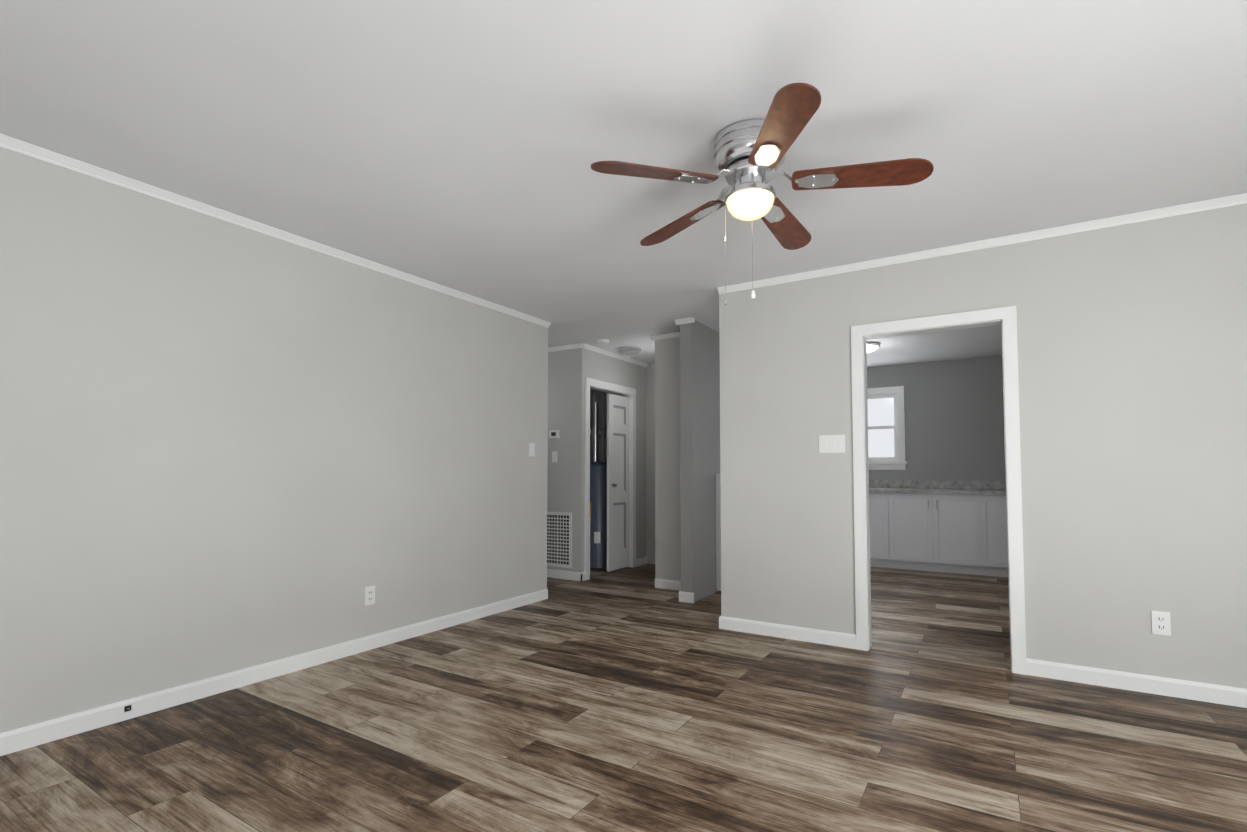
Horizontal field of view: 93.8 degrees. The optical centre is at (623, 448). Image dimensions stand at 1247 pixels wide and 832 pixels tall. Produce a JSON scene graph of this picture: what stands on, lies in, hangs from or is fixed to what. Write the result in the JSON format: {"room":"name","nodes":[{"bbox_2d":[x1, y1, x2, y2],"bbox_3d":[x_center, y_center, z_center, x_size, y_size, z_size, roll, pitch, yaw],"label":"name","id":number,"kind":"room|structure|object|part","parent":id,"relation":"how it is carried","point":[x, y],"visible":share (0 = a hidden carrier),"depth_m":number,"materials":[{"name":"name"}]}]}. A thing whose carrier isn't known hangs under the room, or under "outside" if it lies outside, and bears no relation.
{"room":"empty living room","nodes":[
{"label":"empty living room","id":0,"kind":"room"},
{"bbox_2d":[0,147,547,732],"bbox_3d":[-1.985,0.016,3.167,0.110,2.440,4.790,-1,-3,32],"label":"wall","id":1,"kind":"structure","parent":0,"point":[226,447],"depth_m":2.97,"materials":[{"name":"grey paint"}]},
{"bbox_2d":[0,589,547,755],"bbox_3d":[-1.895,1.193,3.144,0.014,0.086,4.650,-1,-3,32],"label":"baseboard","id":2,"kind":"structure","parent":1,"relation":"attached to","point":[26,737],"depth_m":2.94,"materials":[{"name":"white wood"}]},
{"bbox_2d":[124,705,130,711],"bbox_3d":[-2.214,1.164,2.608,0.011,0.024,0.024,-1,-3,32],"label":"mount","id":3,"kind":"object","parent":2,"relation":"attached to","point":[127,708],"visible":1,"depth_m":2.60,"materials":[{"name":"black"}]},
{"bbox_2d":[0,133,550,327],"bbox_3d":[-1.879,-1.180,3.251,0.034,0.041,4.620,-1,-3,32],"label":"crown molding","id":4,"kind":"structure","parent":1,"relation":"attached to","point":[34,151],"depth_m":2.98,"materials":[{"name":"white wood"}]},
{"bbox_2d":[364,585,374,605],"bbox_3d":[-1.588,0.922,3.654,0.009,0.115,0.070,-1,-3,32],"label":"electrical outlet","id":5,"kind":"object","parent":1,"relation":"attached to","point":[369,599],"visible":1,"depth_m":3.65,"materials":[{"name":"white plastic"}]},
{"bbox_2d":[529,443,534,455],"bbox_3d":[-0.781,0.012,4.989,0.010,0.115,0.070,-1,-3,32],"label":"light switch","id":6,"kind":"object","parent":1,"relation":"attached to","point":[531,449],"visible":1,"depth_m":4.98,"materials":[{"name":"white plastic"}]},
{"bbox_2d":[547,348,587,571],"bbox_3d":[-0.727,0.144,6.238,0.760,2.440,0.121,-1,-3,32],"label":"wall","id":7,"kind":"structure","parent":0,"point":[567,371],"depth_m":6.10,"materials":[{"name":"grey paint"}]},
{"bbox_2d":[549,430,558,437],"bbox_3d":[-0.735,-0.149,6.180,0.120,0.084,0.027,-1,-3,32],"label":"thermostat","id":8,"kind":"object","parent":7,"relation":"attached to","point":[553,433],"visible":0.96,"depth_m":6.17,"materials":[{"name":"white plastic"}]},
{"bbox_2d":[552,451,556,461],"bbox_3d":[-0.731,0.091,6.177,0.070,0.115,0.010,-1,-3,32],"label":"light switch","id":9,"kind":"object","parent":7,"relation":"attached to","point":[554,456],"visible":1,"depth_m":6.17,"materials":[{"name":"white plastic"}]},
{"bbox_3d":[-0.756,0.956,6.157,0.520,0.570,0.010,-1,-3,32],"label":"return air vent grille","id":10,"kind":"part","parent":7,"relation":"part of","materials":[{"name":"white metal"}]},
{"bbox_2d":[547,569,583,580],"bbox_3d":[-0.716,1.317,6.122,0.699,0.086,0.024,-1,-3,32],"label":"baseboard","id":11,"kind":"structure","parent":7,"relation":"attached to","point":[560,574],"depth_m":6.03,"materials":[{"name":"white wood"}]},
{"bbox_2d":[548,343,587,351],"bbox_3d":[-1.180,-1.045,6.491,1.814,0.041,0.034,-1,-3,32],"label":"crown molding","id":12,"kind":"structure","parent":7,"relation":"attached to","point":[579,345],"depth_m":6.11,"materials":[{"name":"white wood"}]},
{"bbox_2d":[588,350,645,558],"bbox_3d":[-0.094,0.161,6.639,0.110,2.440,1.230,-1,-3,32],"label":"wall","id":13,"kind":"structure","parent":0,"point":[639,378],"depth_m":6.96,"materials":[{"name":"grey paint"}]},
{"bbox_2d":[585,377,635,579],"bbox_3d":[-0.174,0.327,6.488,0.128,2.095,1.006,-1,-3,32],"label":"door frame","id":14,"kind":"structure","parent":13,"relation":"attached to","point":[590,383],"depth_m":6.69,"materials":[{"name":"white wood"}]},
{"bbox_2d":[607,394,628,571],"bbox_3d":[-0.033,0.382,6.656,0.097,1.975,0.425,-1,-3,32],"label":"closet door","id":15,"kind":"structure","parent":13,"relation":"in","point":[617,481],"depth_m":6.65,"materials":[{"name":"white paint"}]},
{"bbox_2d":[588,345,647,366],"bbox_3d":[-0.059,-1.040,6.609,0.034,0.041,1.330,-1,-3,32],"label":"crown molding","id":16,"kind":"structure","parent":13,"relation":"attached to","point":[592,348],"depth_m":6.58,"materials":[{"name":"white wood"}]},
{"bbox_2d":[636,556,646,566],"bbox_3d":[0.210,1.352,6.963,0.014,0.086,0.277,-1,-3,32],"label":"baseboard","id":17,"kind":"structure","parent":13,"relation":"attached to","point":[640,561],"depth_m":6.96,"materials":[{"name":"white wood"}]},
{"bbox_2d":[590,363,654,563],"bbox_3d":[0.205,0.185,7.242,1.840,2.440,0.110,-1,-3,32],"label":"wall","id":18,"kind":"structure","parent":0,"point":[650,461],"depth_m":7.12,"materials":[{"name":"grey paint"}]},
{"bbox_2d":[0,564,1246,831],"bbox_3d":[0.739,1.287,3.764,8.070,0.050,8.770,-1,-3,32],"label":"floor","id":19,"kind":"structure","parent":0,"point":[620,700],"depth_m":2.40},
{"bbox_2d":[590,393,606,567],"bbox_3d":[-0.298,0.369,6.975,0.420,2.048,0.422,-1,-3,32],"label":"water heater","id":20,"kind":"object","parent":19,"relation":"on","point":[598,513],"visible":0.52,"depth_m":6.77,"materials":[{"name":"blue metal"}]},
{"bbox_2d":[716,473,720,592],"bbox_3d":[1.340,0.785,5.534,0.674,1.100,0.753,-1,-3,32],"label":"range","id":21,"kind":"object","parent":19,"relation":"on","point":[718,536],"visible":0.02,"depth_m":5.38,"materials":[{"name":"white metal"}]},
{"bbox_2d":[869,480,1007,576],"bbox_3d":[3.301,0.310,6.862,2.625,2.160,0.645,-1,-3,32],"label":"base cabinet","id":22,"kind":"object","parent":19,"relation":"on","point":[958,527],"visible":0.29,"depth_m":6.34,"materials":[{"name":"white paint"}]},
{"bbox_2d":[870,646,1010,669],"bbox_3d":[1.865,1.246,3.474,0.736,0.007,0.045,-1,-3,32],"label":"transition strip","id":23,"kind":"object","parent":19,"relation":"on","point":[943,658],"visible":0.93,"depth_m":3.45,"materials":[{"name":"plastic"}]},
{"bbox_2d":[0,0,1246,367],"bbox_3d":[0.739,-1.201,3.868,8.070,0.050,8.770,-1,-3,32],"label":"ceiling","id":24,"kind":"structure","parent":0,"point":[460,144],"depth_m":2.22,"materials":[{"name":"white paint"}]},
{"bbox_2d":[597,339,608,344],"bbox_3d":[-0.206,-1.073,5.894,0.128,0.036,0.128,-1,-3,32],"label":"smoke detector","id":25,"kind":"object","parent":24,"relation":"attached to","point":[602,341],"visible":1,"depth_m":5.85,"materials":[{"name":"white plastic"}]},
{"bbox_2d":[618,346,640,356],"bbox_3d":[0.064,-1.028,6.296,0.258,0.092,0.258,-1,-3,32],"label":"hall ceiling light","id":26,"kind":"object","parent":24,"relation":"attached to","point":[628,351],"visible":1,"depth_m":6.21,"materials":[{"name":"white glass"}]},
{"bbox_2d":[591,83,933,304],"bbox_3d":[0.538,-0.911,2.360,1.258,0.654,1.218,-1,-3,32],"label":"fan","id":27,"kind":"object","parent":24,"relation":"hanging from","point":[749,156],"visible":1,"depth_m":2.23,"materials":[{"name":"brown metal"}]},
{"bbox_2d":[866,342,879,352],"bbox_3d":[2.506,-1.030,6.126,0.348,0.102,0.348,-1,-3,32],"label":"kitchen ceiling light","id":28,"kind":"object","parent":24,"relation":"attached to","point":[872,346],"visible":0.42,"depth_m":6.00,"materials":[{"name":"white glass"}]},
{"bbox_2d":[655,337,680,580],"bbox_3d":[0.865,0.138,6.109,0.480,2.440,1.340,-1,-3,32],"label":"wall block","id":29,"kind":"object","parent":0,"point":[667,477],"visible":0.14,"depth_m":5.59,"materials":[{"name":"grey paint"}]},
{"bbox_2d":[650,332,679,340],"bbox_3d":[0.488,-1.083,5.584,0.514,0.041,0.034,-1,-3,32],"label":"crown molding","id":30,"kind":"structure","parent":29,"relation":"attached to","point":[677,334],"depth_m":5.63,"materials":[{"name":"white wood"}]},
{"bbox_2d":[680,320,719,601],"bbox_3d":[1.453,0.154,6.496,0.110,2.440,3.460,-1,-3,32],"label":"wall","id":31,"kind":"structure","parent":0,"point":[699,405],"depth_m":5.12,"materials":[{"name":"grey paint"}]},
{"bbox_2d":[655,578,693,595],"bbox_3d":[0.508,1.290,5.485,0.480,0.086,0.014,-1,-3,32],"label":"baseboard","id":32,"kind":"structure","parent":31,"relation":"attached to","point":[659,583],"depth_m":5.52,"materials":[{"name":"white wood"}]},
{"bbox_2d":[867,356,1005,480],"bbox_3d":[4.554,0.156,6.540,4.250,2.440,0.110,-1,-3,32],"label":"wall","id":33,"kind":"structure","parent":0,"point":[954,419],"depth_m":6.92,"materials":[{"name":"grey paint"}]},
{"bbox_2d":[867,386,906,469],"bbox_3d":[3.078,-0.241,7.449,0.980,1.030,0.155,-1,-3,32],"label":"kitchen window","id":34,"kind":"structure","parent":33,"relation":"in","point":[886,431],"depth_m":7.32,"materials":[{"name":"white glass"}]},
{"bbox_2d":[719,204,1246,688],"bbox_3d":[2.491,0.015,3.139,4.160,2.440,0.110,-1,-3,32],"label":"wall","id":35,"kind":"structure","parent":0,"point":[1132,355],"depth_m":3.12,"materials":[{"name":"grey paint"}]},
{"bbox_2d":[719,616,855,648],"bbox_3d":[1.076,1.225,3.908,0.920,0.086,0.034,-1,-3,32],"label":"baseboard","id":36,"kind":"structure","parent":35,"relation":"attached to","point":[825,637],"depth_m":3.87,"materials":[{"name":"white wood"}]},
{"bbox_2d":[819,435,844,452],"bbox_3d":[1.350,-0.029,3.779,0.162,0.115,0.010,-1,-3,32],"label":"light switch","id":37,"kind":"object","parent":35,"relation":"attached to","point":[831,443],"visible":1,"depth_m":3.78,"materials":[{"name":"white plastic"}]},
{"bbox_2d":[851,306,1026,674],"bbox_3d":[1.866,0.231,3.519,0.878,2.039,0.146,-1,-3,32],"label":"door frame","id":38,"kind":"structure","parent":35,"relation":"attached to","point":[1005,318],"depth_m":3.43,"materials":[{"name":"white wood"}]},
{"bbox_2d":[717,193,1246,293],"bbox_3d":[2.427,-1.184,3.144,4.100,0.041,0.034,-1,-3,32],"label":"crown molding","id":39,"kind":"structure","parent":35,"relation":"attached to","point":[1238,199],"depth_m":3.29,"materials":[{"name":"white wood"}]},
{"bbox_2d":[1026,658,1246,707],"bbox_3d":[3.203,1.169,2.575,2.346,0.086,0.014,-1,-3,32],"label":"baseboard","id":40,"kind":"structure","parent":35,"relation":"attached to","point":[1198,691],"depth_m":2.94,"materials":[{"name":"white wood"}]},
{"bbox_2d":[1151,610,1170,635],"bbox_3d":[2.684,0.872,2.913,0.070,0.115,0.009,-1,-3,32],"label":"electrical outlet","id":41,"kind":"object","parent":35,"relation":"attached to","point":[1161,623],"visible":1,"depth_m":2.91,"materials":[{"name":"white plastic"}]},
{"bbox_3d":[-0.884,0.181,7.130,0.110,2.440,1.230,-1,-3,32],"label":"wall","id":42,"kind":"structure","parent":0,"visible":0},
{"bbox_2d":[590,428,606,436],"bbox_3d":[-0.663,-0.184,7.008,0.401,0.120,1.222,-1,-3,32],"label":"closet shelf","id":43,"kind":"object","parent":42,"relation":"attached to","point":[600,432],"depth_m":7.24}
]}

